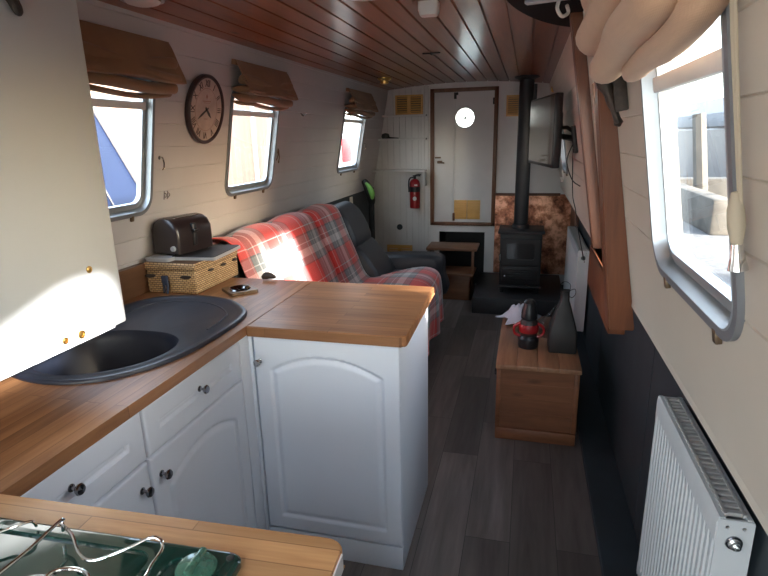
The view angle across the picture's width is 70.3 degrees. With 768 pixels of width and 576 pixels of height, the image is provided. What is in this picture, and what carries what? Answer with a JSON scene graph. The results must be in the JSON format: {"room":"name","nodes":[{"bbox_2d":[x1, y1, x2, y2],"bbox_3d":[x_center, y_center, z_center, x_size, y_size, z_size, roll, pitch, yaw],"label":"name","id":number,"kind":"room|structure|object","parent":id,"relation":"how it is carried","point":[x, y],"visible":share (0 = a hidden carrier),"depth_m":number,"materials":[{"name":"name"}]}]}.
{"room":"ship interior","nodes":[
{"label":"ship interior","id":0,"kind":"room"},
{"bbox_2d":[76,0,387,269],"bbox_3d":[-0.942,-0.568,2.208,0.232,0.960,7.150,3,16,14],"label":"wall","id":1,"kind":"structure","parent":0,"point":[193,174],"depth_m":2.71,"materials":[{"name":"paint"}]},
{"bbox_2d":[0,0,125,380],"bbox_3d":[-0.953,-0.199,0.951,0.391,0.842,0.885,3,16,14],"label":"upper cabinet","id":2,"kind":"object","parent":1,"relation":"attached to","point":[60,287],"visible":1,"depth_m":1.18,"materials":[{"name":"beige wood"}]},
{"bbox_2d":[62,337,68,344],"bbox_3d":[-0.723,0.120,1.239,0.004,0.017,0.017,3,16,14],"label":"knob","id":3,"kind":"object","parent":2,"relation":"on","point":[65,340],"depth_m":1.24,"materials":[{"name":"gold metal"}]},
{"bbox_2d":[78,330,85,338],"bbox_3d":[-0.711,0.110,1.284,0.004,0.021,0.021,3,16,14],"label":"knob","id":4,"kind":"object","parent":2,"relation":"on","point":[81,333],"depth_m":1.28,"materials":[{"name":"gold metal"}]},
{"bbox_2d":[86,266,91,272],"bbox_3d":[-0.701,-0.044,1.297,0.004,0.017,0.017,3,16,14],"label":"knob","id":5,"kind":"object","parent":2,"relation":"on","point":[88,268],"depth_m":1.29,"materials":[{"name":"gold metal"}]},
{"bbox_2d":[91,74,155,221],"bbox_3d":[-1.006,-0.483,1.904,0.141,0.560,0.585,3,16,14],"label":"window","id":6,"kind":"structure","parent":1,"relation":"in","point":[142,202],"depth_m":2.14,"materials":[{"name":"metal"}]},
{"bbox_2d":[79,19,186,98],"bbox_3d":[-0.902,-0.758,1.827,0.124,0.221,0.647,2,16,13],"label":"blind","id":7,"kind":"object","parent":1,"relation":"attached to","point":[109,52],"visible":0.66,"depth_m":1.85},
{"bbox_2d":[118,263,149,301],"bbox_3d":[-1.140,0.110,1.718,0.030,0.121,1.180,3,16,14],"label":"backsplash","id":8,"kind":"structure","parent":1,"relation":"attached to","point":[133,281],"depth_m":2.18,"materials":[{"name":"brown wood"}]},
{"bbox_2d":[158,156,164,169],"bbox_3d":[-0.912,-0.513,2.239,0.022,0.060,0.021,-3,16,-5],"label":"wall hook","id":9,"kind":"object","parent":1,"relation":"attached to","point":[159,157],"visible":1,"depth_m":2.23,"materials":[{"name":"metal"}]},
{"bbox_2d":[163,191,169,199],"bbox_3d":[-0.927,-0.396,2.324,0.020,0.036,0.028,3,16,14],"label":"wall hook","id":10,"kind":"object","parent":1,"relation":"attached to","point":[164,193],"visible":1,"depth_m":2.32,"materials":[{"name":"metal"}]},
{"bbox_2d":[185,74,223,143],"bbox_3d":[-0.800,-0.799,2.441,0.080,0.297,0.285,3,16,14],"label":"wall clock","id":11,"kind":"object","parent":1,"relation":"attached to","point":[204,102],"visible":1,"depth_m":2.42,"materials":[{"name":"wood"}]},
{"bbox_2d":[224,91,279,198],"bbox_3d":[-0.721,-0.785,2.973,0.141,0.560,0.550,3,16,14],"label":"window","id":12,"kind":"structure","parent":1,"relation":"in","point":[265,183],"depth_m":3.11,"materials":[{"name":"metal"}]},
{"bbox_2d":[231,59,297,110],"bbox_3d":[-0.624,-1.054,2.876,0.124,0.222,0.596,3,16,14],"label":"blind","id":13,"kind":"object","parent":1,"relation":"attached to","point":[259,82],"visible":1,"depth_m":2.79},
{"bbox_2d":[337,107,365,175],"bbox_3d":[-0.281,-1.252,4.626,0.141,0.560,0.615,3,16,14],"label":"window","id":14,"kind":"structure","parent":1,"relation":"in","point":[343,169],"depth_m":4.83,"materials":[{"name":"metal"}]},
{"bbox_2d":[344,88,377,118],"bbox_3d":[-0.185,-1.519,4.521,0.124,0.221,0.667,2,16,13],"label":"blind","id":15,"kind":"object","parent":1,"relation":"attached to","point":[361,101],"visible":1,"depth_m":4.42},
{"bbox_2d":[98,0,570,89],"bbox_3d":[-0.121,-1.022,1.862,1.700,0.118,7.150,3,16,14],"label":"ceiling","id":16,"kind":"structure","parent":0,"point":[475,40],"depth_m":2.63,"materials":[{"name":"brown wood"}]},
{"bbox_2d":[120,0,165,7],"bbox_3d":[-0.784,-0.932,1.769,0.150,0.032,0.150,3,16,14],"label":"recessed light","id":17,"kind":"object","parent":16,"relation":"in","point":[138,3],"visible":1,"depth_m":1.76,"materials":[{"name":"silver metal"}]},
{"bbox_2d":[377,77,391,83],"bbox_3d":[0.003,-1.691,4.456,0.120,0.050,0.120,3,16,14],"label":"ceiling light","id":18,"kind":"object","parent":16,"relation":"attached to","point":[383,80],"visible":0.99,"depth_m":4.42,"materials":[{"name":"gold metal"}]},
{"bbox_2d":[412,0,444,17],"bbox_3d":[0.168,-1.048,2.041,0.124,0.052,0.124,3,16,14],"label":"smoke detector","id":19,"kind":"object","parent":16,"relation":"attached to","point":[426,8],"visible":1,"depth_m":2.02,"materials":[{"name":"white plastic"}]},
{"bbox_2d":[422,52,439,54],"bbox_3d":[0.289,-1.430,3.327,0.110,0.014,0.040,3,16,14],"label":"bracket","id":20,"kind":"object","parent":16,"relation":"attached to","point":[430,53],"visible":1,"depth_m":3.32,"materials":[{"name":"metal"}]},
{"bbox_2d":[507,0,583,26],"bbox_3d":[0.613,-0.961,1.839,0.340,0.106,1.000,7,18,28],"label":"rim","id":21,"kind":"object","parent":16,"relation":"attached to","point":[555,12],"visible":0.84,"depth_m":1.88,"materials":[{"name":"black plastic"}]},
{"bbox_2d":[326,187,374,238],"bbox_3d":[-1.009,0.372,2.492,0.060,1.000,7.150,3,16,14],"label":"wall","id":22,"kind":"structure","parent":0,"point":[359,199],"depth_m":5.30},
{"bbox_2d":[265,284,601,575],"bbox_3d":[-0.092,0.915,2.402,1.930,0.040,7.150,3,16,14],"label":"floor","id":23,"kind":"structure","parent":0,"point":[492,506],"depth_m":2.38,"materials":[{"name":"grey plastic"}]},
{"bbox_2d":[20,412,154,514],"bbox_3d":[-0.921,0.766,1.310,0.624,0.866,0.462,3,16,14],"label":"base cabinet","id":24,"kind":"object","parent":23,"relation":"on","point":[112,473],"visible":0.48,"depth_m":1.25,"materials":[{"name":"white wood"}]},
{"bbox_2d":[0,277,311,496],"bbox_3d":[-0.820,0.174,1.752,0.650,0.032,1.541,3,16,14],"label":"countertop","id":25,"kind":"structure","parent":24,"relation":"on","point":[43,428],"depth_m":1.31,"materials":[{"name":"brown wood"}]},
{"bbox_2d":[10,295,246,384],"bbox_3d":[-0.785,0.221,1.812,0.539,0.180,0.803,3,16,14],"label":"sink","id":26,"kind":"object","parent":25,"relation":"in","point":[151,331],"visible":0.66,"depth_m":1.79,"materials":[{"name":"black plastic"}]},
{"bbox_2d":[144,250,237,293],"bbox_3d":[-0.829,-0.083,2.377,0.242,0.128,0.365,3,16,14],"label":"wicker hamper","id":27,"kind":"object","parent":25,"relation":"on","point":[176,276],"visible":0.85,"depth_m":2.23,"materials":[{"name":"beige wicker"}]},
{"bbox_2d":[146,253,174,261],"bbox_3d":[-0.909,-0.135,2.301,0.115,0.014,0.160,3,16,14],"label":"tablet","id":28,"kind":"object","parent":27,"relation":"on","point":[158,257],"visible":0.5,"depth_m":2.24,"materials":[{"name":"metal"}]},
{"bbox_2d":[172,245,239,260],"bbox_3d":[-0.768,-0.156,2.365,0.200,0.015,0.270,1,16,9],"label":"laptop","id":29,"kind":"object","parent":27,"relation":"on","point":[215,252],"visible":0.7,"depth_m":2.30,"materials":[{"name":"silver metal"}]},
{"bbox_2d":[152,213,212,254],"bbox_3d":[-0.861,-0.235,2.339,0.162,0.153,0.220,5,17,23],"label":"toaster","id":30,"kind":"object","parent":29,"relation":"on","point":[181,234],"visible":1,"depth_m":2.27,"materials":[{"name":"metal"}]},
{"bbox_2d":[222,283,257,296],"bbox_3d":[-0.594,0.006,2.246,0.115,0.016,0.120,-12,18,-33],"label":"tray","id":31,"kind":"object","parent":25,"relation":"on","point":[237,290],"visible":1,"depth_m":2.23,"materials":[{"name":"brown wood"}]},
{"bbox_2d":[229,285,250,290],"bbox_3d":[-0.594,0.004,2.246,0.090,0.013,0.090,-12,18,-33],"label":"bowl","id":32,"kind":"object","parent":31,"relation":"on","point":[237,287],"depth_m":2.26,"materials":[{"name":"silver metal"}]},
{"bbox_2d":[261,272,275,278],"bbox_3d":[-0.508,-0.054,2.410,0.070,0.034,0.033,3,16,14],"label":"wallet","id":33,"kind":"object","parent":25,"relation":"on","point":[267,275],"visible":1,"depth_m":2.40,"materials":[{"name":"leather"}]},
{"bbox_2d":[31,341,255,527],"bbox_3d":[-0.803,0.640,1.755,0.624,0.866,0.484,3,16,14],"label":"base cabinet","id":34,"kind":"object","parent":23,"relation":"on","point":[195,439],"visible":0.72,"depth_m":1.62,"materials":[{"name":"white wood"}]},
{"bbox_2d":[238,335,269,529],"bbox_3d":[-0.462,0.579,1.948,0.030,0.866,0.072,3,16,14],"label":"post","id":35,"kind":"object","parent":23,"relation":"on","point":[246,344],"visible":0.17,"depth_m":1.93,"materials":[{"name":"white wood"}]},
{"bbox_2d":[253,308,427,569],"bbox_3d":[-0.131,0.522,2.129,0.516,0.866,0.550,3,16,14],"label":"base cabinet","id":36,"kind":"object","parent":23,"relation":"on","point":[344,427],"visible":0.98,"depth_m":1.90,"materials":[{"name":"white wood"}]},
{"bbox_2d":[246,281,434,347],"bbox_3d":[-0.122,0.078,2.045,0.546,0.035,0.605,3,16,14],"label":"countertop","id":37,"kind":"structure","parent":36,"relation":"on","point":[334,312],"depth_m":1.92,"materials":[{"name":"brown wood"}]},
{"bbox_2d":[232,201,449,429],"bbox_3d":[-0.171,0.031,3.618,0.941,1.021,2.195,3,16,14],"label":"sofa","id":38,"kind":"object","parent":23,"relation":"on","point":[375,261],"visible":0.2,"depth_m":4.25,"materials":[{"name":"grey fabric"}]},
{"bbox_2d":[212,204,443,355],"bbox_3d":[-0.195,-0.006,3.459,0.945,0.960,1.927,3,16,14],"label":"throw blanket","id":39,"kind":"object","parent":38,"relation":"on","point":[312,243],"visible":0.48,"depth_m":3.31,"materials":[{"name":"fabric"}]},
{"bbox_2d":[355,237,393,276],"bbox_3d":[-0.174,-0.220,4.253,0.433,0.331,0.480,3,16,14],"label":"cushion","id":40,"kind":"object","parent":38,"relation":"on","point":[374,260],"depth_m":4.13,"materials":[{"name":"grey fabric"}]},
{"bbox_2d":[362,179,374,236],"bbox_3d":[-0.127,-0.468,5.211,0.240,1.131,0.240,3,16,14],"label":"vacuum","id":41,"kind":"object","parent":23,"relation":"on","point":[369,191],"visible":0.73,"depth_m":5.07,"materials":[{"name":"black plastic"}]},
{"bbox_2d":[426,242,479,299],"bbox_3d":[0.662,-0.166,5.242,0.470,0.497,0.330,3,16,14],"label":"step","id":42,"kind":"structure","parent":23,"relation":"on","point":[461,278],"depth_m":5.13,"materials":[{"name":"brown wood"}]},
{"bbox_2d":[472,272,561,316],"bbox_3d":[1.252,0.045,5.091,0.767,0.145,0.930,3,16,14],"label":"hearth","id":43,"kind":"object","parent":23,"relation":"on","point":[487,298],"visible":0.69,"depth_m":4.75,"materials":[{"name":"stone"}]},
{"bbox_2d":[497,225,544,293],"bbox_3d":[1.221,-0.260,4.885,0.390,0.552,0.390,3,16,14],"label":"stove","id":44,"kind":"object","parent":43,"relation":"on","point":[520,249],"visible":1,"depth_m":4.72,"materials":[{"name":"black metal"}]},
{"bbox_2d":[512,74,539,228],"bbox_3d":[1.198,-1.145,4.668,0.210,1.270,0.210,3,16,14],"label":"flue pipe","id":45,"kind":"object","parent":44,"relation":"on","point":[527,88],"visible":0.9,"depth_m":4.62,"materials":[{"name":"black metal"}]},
{"bbox_2d":[494,316,581,445],"bbox_3d":[0.839,0.478,3.055,0.417,0.415,0.796,3,16,14],"label":"wooden chest","id":46,"kind":"object","parent":23,"relation":"on","point":[537,390],"visible":0.81,"depth_m":2.71,"materials":[{"name":"brown wood"}]},
{"bbox_2d":[495,303,540,324],"bbox_3d":[0.817,0.142,3.255,0.260,0.108,0.170,-2,15,-2],"label":"cloth","id":47,"kind":"object","parent":46,"relation":"on","point":[513,314],"visible":0.62,"depth_m":3.23,"materials":[{"name":"white fabric"}]},
{"bbox_2d":[512,298,544,349],"bbox_3d":[0.757,0.185,2.845,0.125,0.262,0.119,-10,17,-27],"label":"lantern","id":48,"kind":"object","parent":46,"relation":"on","point":[528,339],"visible":1,"depth_m":2.83,"materials":[{"name":"black plastic"}]},
{"bbox_2d":[547,281,577,353],"bbox_3d":[0.923,0.142,2.798,0.140,0.364,0.140,3,16,14],"label":"lantern","id":49,"kind":"object","parent":46,"relation":"on","point":[562,331],"visible":1,"depth_m":2.76,"materials":[{"name":"metal"}]},
{"bbox_3d":[-0.488,0.938,0.652,0.580,0.866,0.540,3,16,14],"label":"base cabinet","id":50,"kind":"object","parent":23,"relation":"on","visible":0},
{"bbox_2d":[0,494,344,575],"bbox_3d":[-0.762,0.480,0.643,1.292,0.035,0.722,2,16,12],"label":"countertop","id":51,"kind":"structure","parent":50,"relation":"on","point":[262,552],"depth_m":0.86,"materials":[{"name":"brown wood"}]},
{"bbox_2d":[0,517,241,575],"bbox_3d":[-0.538,0.435,0.627,0.572,0.051,0.504,2,16,12],"label":"gas hob","id":52,"kind":"object","parent":51,"relation":"in","point":[27,548],"visible":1,"depth_m":0.80,"materials":[{"name":"green glass"}]},
{"bbox_2d":[373,80,563,284],"bbox_3d":[0.873,-1.033,5.446,2.170,2.050,0.049,3,16,14],"label":"wall","id":53,"kind":"structure","parent":0,"point":[392,208],"depth_m":5.49,"materials":[{"name":"white paint"}]},
{"bbox_2d":[381,133,395,138],"bbox_3d":[0.059,-1.524,5.458,0.177,0.058,0.059,3,16,14],"label":"ornament","id":54,"kind":"object","parent":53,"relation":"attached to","point":[385,135],"visible":1,"depth_m":5.45,"materials":[{"name":"black plastic"}]},
{"bbox_2d":[372,169,426,171],"bbox_3d":[0.151,-1.182,5.492,0.555,0.018,0.140,3,16,14],"label":"wall shelf","id":55,"kind":"object","parent":53,"relation":"attached to","point":[392,170],"visible":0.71,"depth_m":5.45,"materials":[{"name":"white paint"}]},
{"bbox_2d":[387,244,411,251],"bbox_3d":[0.167,-0.387,5.778,0.270,0.140,0.018,3,16,14],"label":"air vent","id":56,"kind":"object","parent":53,"relation":"in","point":[400,247],"visible":0.47,"depth_m":5.76,"materials":[{"name":"gold metal"}]},
{"bbox_2d":[378,138,426,140],"bbox_3d":[0.184,-1.480,5.426,0.485,0.018,0.090,3,16,14],"label":"wall shelf","id":57,"kind":"object","parent":53,"relation":"attached to","point":[396,138],"visible":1,"depth_m":5.38,"materials":[{"name":"white paint"}]},
{"bbox_2d":[382,114,426,117],"bbox_3d":[0.200,-1.696,5.366,0.445,0.018,0.080,3,16,14],"label":"wall shelf","id":58,"kind":"object","parent":53,"relation":"attached to","point":[409,115],"visible":1,"depth_m":5.33,"materials":[{"name":"white paint"}]},
{"bbox_2d":[395,94,422,114],"bbox_3d":[0.246,-1.800,5.358,0.275,0.185,0.018,3,16,14],"label":"air vent","id":59,"kind":"object","parent":53,"relation":"in","point":[404,104],"visible":0.98,"depth_m":5.36,"materials":[{"name":"yellow wood"}]},
{"bbox_2d":[408,174,420,208],"bbox_3d":[0.319,-0.980,5.508,0.124,0.340,0.118,-14,20,-39],"label":"fire extinguisher","id":60,"kind":"object","parent":53,"relation":"attached to","point":[414,189],"visible":1,"depth_m":5.47,"materials":[{"name":"red metal"}]},
{"bbox_2d":[419,86,428,250],"bbox_3d":[0.410,-1.009,5.548,0.090,1.970,0.020,3,16,14],"label":"trim","id":61,"kind":"structure","parent":53,"relation":"attached to","point":[426,87],"depth_m":5.50,"materials":[{"name":"white paint"}]},
{"bbox_2d":[423,171,426,186],"bbox_3d":[0.413,-1.088,5.439,0.018,0.140,0.139,3,16,14],"label":"shelf bracket","id":62,"kind":"object","parent":53,"relation":"attached to","point":[424,173],"visible":0.98,"depth_m":5.39,"materials":[{"name":"white paint"}]},
{"bbox_2d":[439,231,484,283],"bbox_3d":[0.870,-0.384,5.914,0.514,0.610,0.480,3,16,14],"label":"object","id":63,"kind":"structure","parent":53,"relation":"attached to","point":[453,258],"depth_m":6.12,"materials":[{"name":"black"}]},
{"bbox_2d":[430,86,498,225],"bbox_3d":[0.779,-1.274,5.374,0.652,1.323,0.082,3,16,14],"label":"door","id":64,"kind":"structure","parent":53,"relation":"in","point":[463,160],"depth_m":5.38,"materials":[{"name":"white paint"}]},
{"bbox_2d":[506,95,518,116],"bbox_3d":[1.238,-1.716,5.129,0.170,0.190,0.018,3,16,14],"label":"air vent","id":65,"kind":"object","parent":53,"relation":"in","point":[512,101],"visible":0.66,"depth_m":5.13,"materials":[{"name":"yellow wood"}]},
{"bbox_2d":[496,193,560,195],"bbox_3d":[1.394,-0.908,5.292,0.610,0.026,0.006,3,16,14],"label":"trim","id":66,"kind":"structure","parent":53,"relation":"attached to","point":[497,194],"depth_m":5.27,"materials":[{"name":"brown wood"}]},
{"bbox_2d":[493,194,570,274],"bbox_3d":[1.473,-0.530,5.396,0.747,0.789,0.026,3,16,14],"label":"panel","id":67,"kind":"object","parent":53,"relation":"attached to","point":[552,212],"visible":0.49,"depth_m":5.35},
{"bbox_2d":[550,0,767,520],"bbox_3d":[0.746,-0.486,1.783,0.206,0.947,7.150,3,16,14],"label":"wall","id":68,"kind":"structure","parent":0,"point":[727,382],"depth_m":0.81,"materials":[{"name":"beige wood"}]},
{"bbox_2d":[528,92,577,167],"bbox_3d":[0.974,-0.902,3.140,0.131,0.383,0.723,0,15,4],"label":"television","id":69,"kind":"object","parent":68,"relation":"attached to","point":[546,136],"visible":0.99,"depth_m":2.98,"materials":[{"name":"black plastic"}]},
{"bbox_2d":[566,145,579,186],"bbox_3d":[0.977,-0.633,2.814,0.035,0.204,0.178,-1,15,2],"label":"cable","id":70,"kind":"object","parent":69,"relation":"attached to","point":[572,145],"visible":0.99,"depth_m":2.86,"materials":[{"name":"black plastic"}]},
{"bbox_2d":[572,149,584,262],"bbox_3d":[0.995,-0.429,2.788,0.049,0.543,0.325,1,16,8],"label":"cable","id":71,"kind":"object","parent":69,"relation":"hanging from","point":[572,149],"visible":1,"depth_m":2.84,"materials":[{"name":"plastic"}]},
{"bbox_2d":[560,169,563,181],"bbox_3d":[1.455,-0.919,4.448,0.032,0.103,0.080,3,16,14],"label":"wall socket","id":72,"kind":"object","parent":68,"relation":"attached to","point":[562,177],"visible":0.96,"depth_m":4.44,"materials":[{"name":"white plastic"}]},
{"bbox_2d":[561,129,567,175],"bbox_3d":[1.329,-1.126,4.037,0.128,0.562,0.540,3,16,14],"label":"window","id":73,"kind":"structure","parent":68,"relation":"in","point":[563,148],"depth_m":4.27,"materials":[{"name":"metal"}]},
{"bbox_2d":[569,12,601,248],"bbox_3d":[0.788,-0.525,2.098,0.206,1.000,0.080,3,16,14],"label":"trim","id":74,"kind":"structure","parent":68,"relation":"attached to","point":[579,59],"depth_m":2.05,"materials":[{"name":"brown wood"}]},
{"bbox_2d":[592,83,595,123],"bbox_3d":[0.822,-0.429,1.992,0.161,0.610,0.012,3,16,14],"label":"trim","id":75,"kind":"structure","parent":68,"relation":"attached to","point":[593,83],"depth_m":1.94,"materials":[{"name":"brown wood"}]},
{"bbox_2d":[587,245,624,334],"bbox_3d":[0.832,-0.015,1.936,0.138,0.160,0.630,3,16,14],"label":"trim","id":76,"kind":"structure","parent":68,"relation":"attached to","point":[595,267],"depth_m":1.96,"materials":[{"name":"brown wood"}]},
{"bbox_2d":[596,75,628,126],"bbox_3d":[0.543,-0.486,1.351,0.070,0.170,0.150,-3,16,-5],"label":"curtain bracket","id":77,"kind":"object","parent":68,"relation":"attached to","point":[615,93],"visible":0.5,"depth_m":1.30,"materials":[{"name":"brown metal"}]},
{"bbox_2d":[593,56,633,330],"bbox_3d":[0.647,-0.368,1.542,0.194,1.000,0.080,3,16,14],"label":"trim","id":78,"kind":"structure","parent":68,"relation":"attached to","point":[616,273],"depth_m":1.55,"materials":[{"name":"brown wood"}]},
{"bbox_2d":[560,185,767,534],"bbox_3d":[0.807,-0.040,1.892,0.005,0.026,7.150,3,16,14],"label":"trim","id":79,"kind":"structure","parent":68,"relation":"attached to","point":[737,478],"depth_m":0.91,"materials":[{"name":"beige wood"}]},
{"bbox_2d":[640,2,744,344],"bbox_3d":[0.487,-0.232,0.871,0.128,0.562,0.512,3,16,14],"label":"window","id":80,"kind":"structure","parent":68,"relation":"in","point":[721,307],"depth_m":0.96,"materials":[{"name":"metal"}]},
{"bbox_2d":[575,0,728,83],"bbox_3d":[0.380,-0.471,0.806,0.139,0.285,0.840,3,16,15],"label":"blind","id":81,"kind":"object","parent":80,"relation":"attached to","point":[630,39],"visible":1,"depth_m":0.74,"materials":[{"name":"beige fabric"}]},
{"bbox_2d":[726,0,748,271],"bbox_3d":[0.375,-0.269,0.579,0.090,0.513,0.022,4,16,19],"label":"blind cord","id":82,"kind":"object","parent":81,"relation":"hanging from","point":[736,216],"visible":1,"depth_m":0.61,"materials":[{"name":"beige fabric"}]},
{"bbox_2d":[578,219,767,575],"bbox_3d":[0.982,0.464,1.988,0.050,1.004,7.150,3,16,14],"label":"wall","id":83,"kind":"structure","parent":0,"point":[630,374],"depth_m":2.19,"materials":[{"name":"black paint"}]},
{"bbox_2d":[570,206,578,225],"bbox_3d":[1.758,-0.402,5.079,0.033,0.919,0.473,3,16,14],"label":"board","id":84,"kind":"object","parent":83,"relation":"attached to","point":[573,222],"visible":0.02,"depth_m":4.94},
{"bbox_2d":[563,226,589,331],"bbox_3d":[1.532,-0.117,4.358,0.090,0.595,1.095,3,16,14],"label":"radiator","id":85,"kind":"object","parent":83,"relation":"attached to","point":[576,270],"visible":0.74,"depth_m":3.91,"materials":[{"name":"metal"}]},
{"bbox_2d":[569,226,587,250],"bbox_3d":[1.521,-0.400,4.283,0.056,0.009,1.070,3,16,14],"label":"grille","id":86,"kind":"object","parent":85,"relation":"attached to","point":[573,230],"depth_m":4.19,"materials":[{"name":"white metal"}]},
{"bbox_2d":[561,285,638,575],"bbox_3d":[0.899,0.926,2.141,0.142,0.035,7.150,3,16,14],"label":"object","id":87,"kind":"structure","parent":83,"relation":"attached to","point":[616,539],"depth_m":2.34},
{"bbox_2d":[636,395,755,575],"bbox_3d":[0.744,0.664,1.346,0.077,0.610,0.543,3,16,14],"label":"radiator","id":88,"kind":"object","parent":83,"relation":"attached to","point":[696,522],"visible":1,"depth_m":1.25,"materials":[{"name":"metal"}]},
{"bbox_2d":[664,396,746,519],"bbox_3d":[0.735,0.372,1.277,0.043,0.009,0.500,3,16,14],"label":"grille","id":89,"kind":"object","parent":88,"relation":"attached to","point":[720,496],"depth_m":1.21,"materials":[{"name":"white metal"}]},
{"label":"outside","id":90,"kind":"structure","parent":0,"visible":0},
{"bbox_2d":[680,176,730,287],"bbox_3d":[25.511,-3.806,16.273,38.900,0.300,75.000,3,16,14],"label":"quayside","id":91,"kind":"structure","parent":90,"point":[712,252],"depth_m":5.09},
{"bbox_2d":[692,113,707,190],"bbox_3d":[4.113,-1.595,7.083,0.343,1.303,0.175,14,21,43],"label":"mooring post","id":92,"kind":"object","parent":91,"relation":"on","point":[699,129],"visible":0.65,"depth_m":7.01,"materials":[{"name":"stone"}]},
{"bbox_2d":[676,97,726,176],"bbox_3d":[7.379,-2.817,10.328,2.520,1.600,6.600,3,16,14],"label":"cruiser","id":93,"kind":"object","parent":91,"relation":"on","point":[714,108],"visible":0.42,"depth_m":10.68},
{"bbox_2d":[680,177,727,234],"bbox_3d":[7.803,-1.611,8.410,7.150,0.440,7.600,3,16,14],"label":"stone wall","id":94,"kind":"structure","parent":91,"relation":"on","point":[704,210],"depth_m":6.19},
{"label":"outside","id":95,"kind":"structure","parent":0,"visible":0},
{"bbox_3d":[-26.522,-1.712,17.300,60.000,0.050,100.000,3,16,14],"label":"water","id":96,"kind":"object","parent":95,"visible":0},
{"bbox_2d":[93,107,136,206],"bbox_3d":[-3.279,-0.564,5.221,1.040,3.182,4.205,3,16,14],"label":"boat","id":97,"kind":"object","parent":96,"relation":"on","point":[120,178],"visible":0.05,"depth_m":5.44,"materials":[{"name":"blue paint"}]},
{"bbox_2d":[90,84,269,185],"bbox_3d":[-3.062,-1.836,9.521,1.240,3.200,4.600,3,16,14],"label":"boat","id":98,"kind":"object","parent":96,"relation":"on","point":[249,134],"visible":0.03,"depth_m":9.26,"materials":[{"name":"white"}]},
{"bbox_2d":[339,136,356,166],"bbox_3d":[-1.299,-3.187,15.857,1.430,2.350,7.400,3,16,14],"label":"boat","id":99,"kind":"object","parent":96,"relation":"on","point":[348,145],"visible":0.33,"depth_m":14.27,"materials":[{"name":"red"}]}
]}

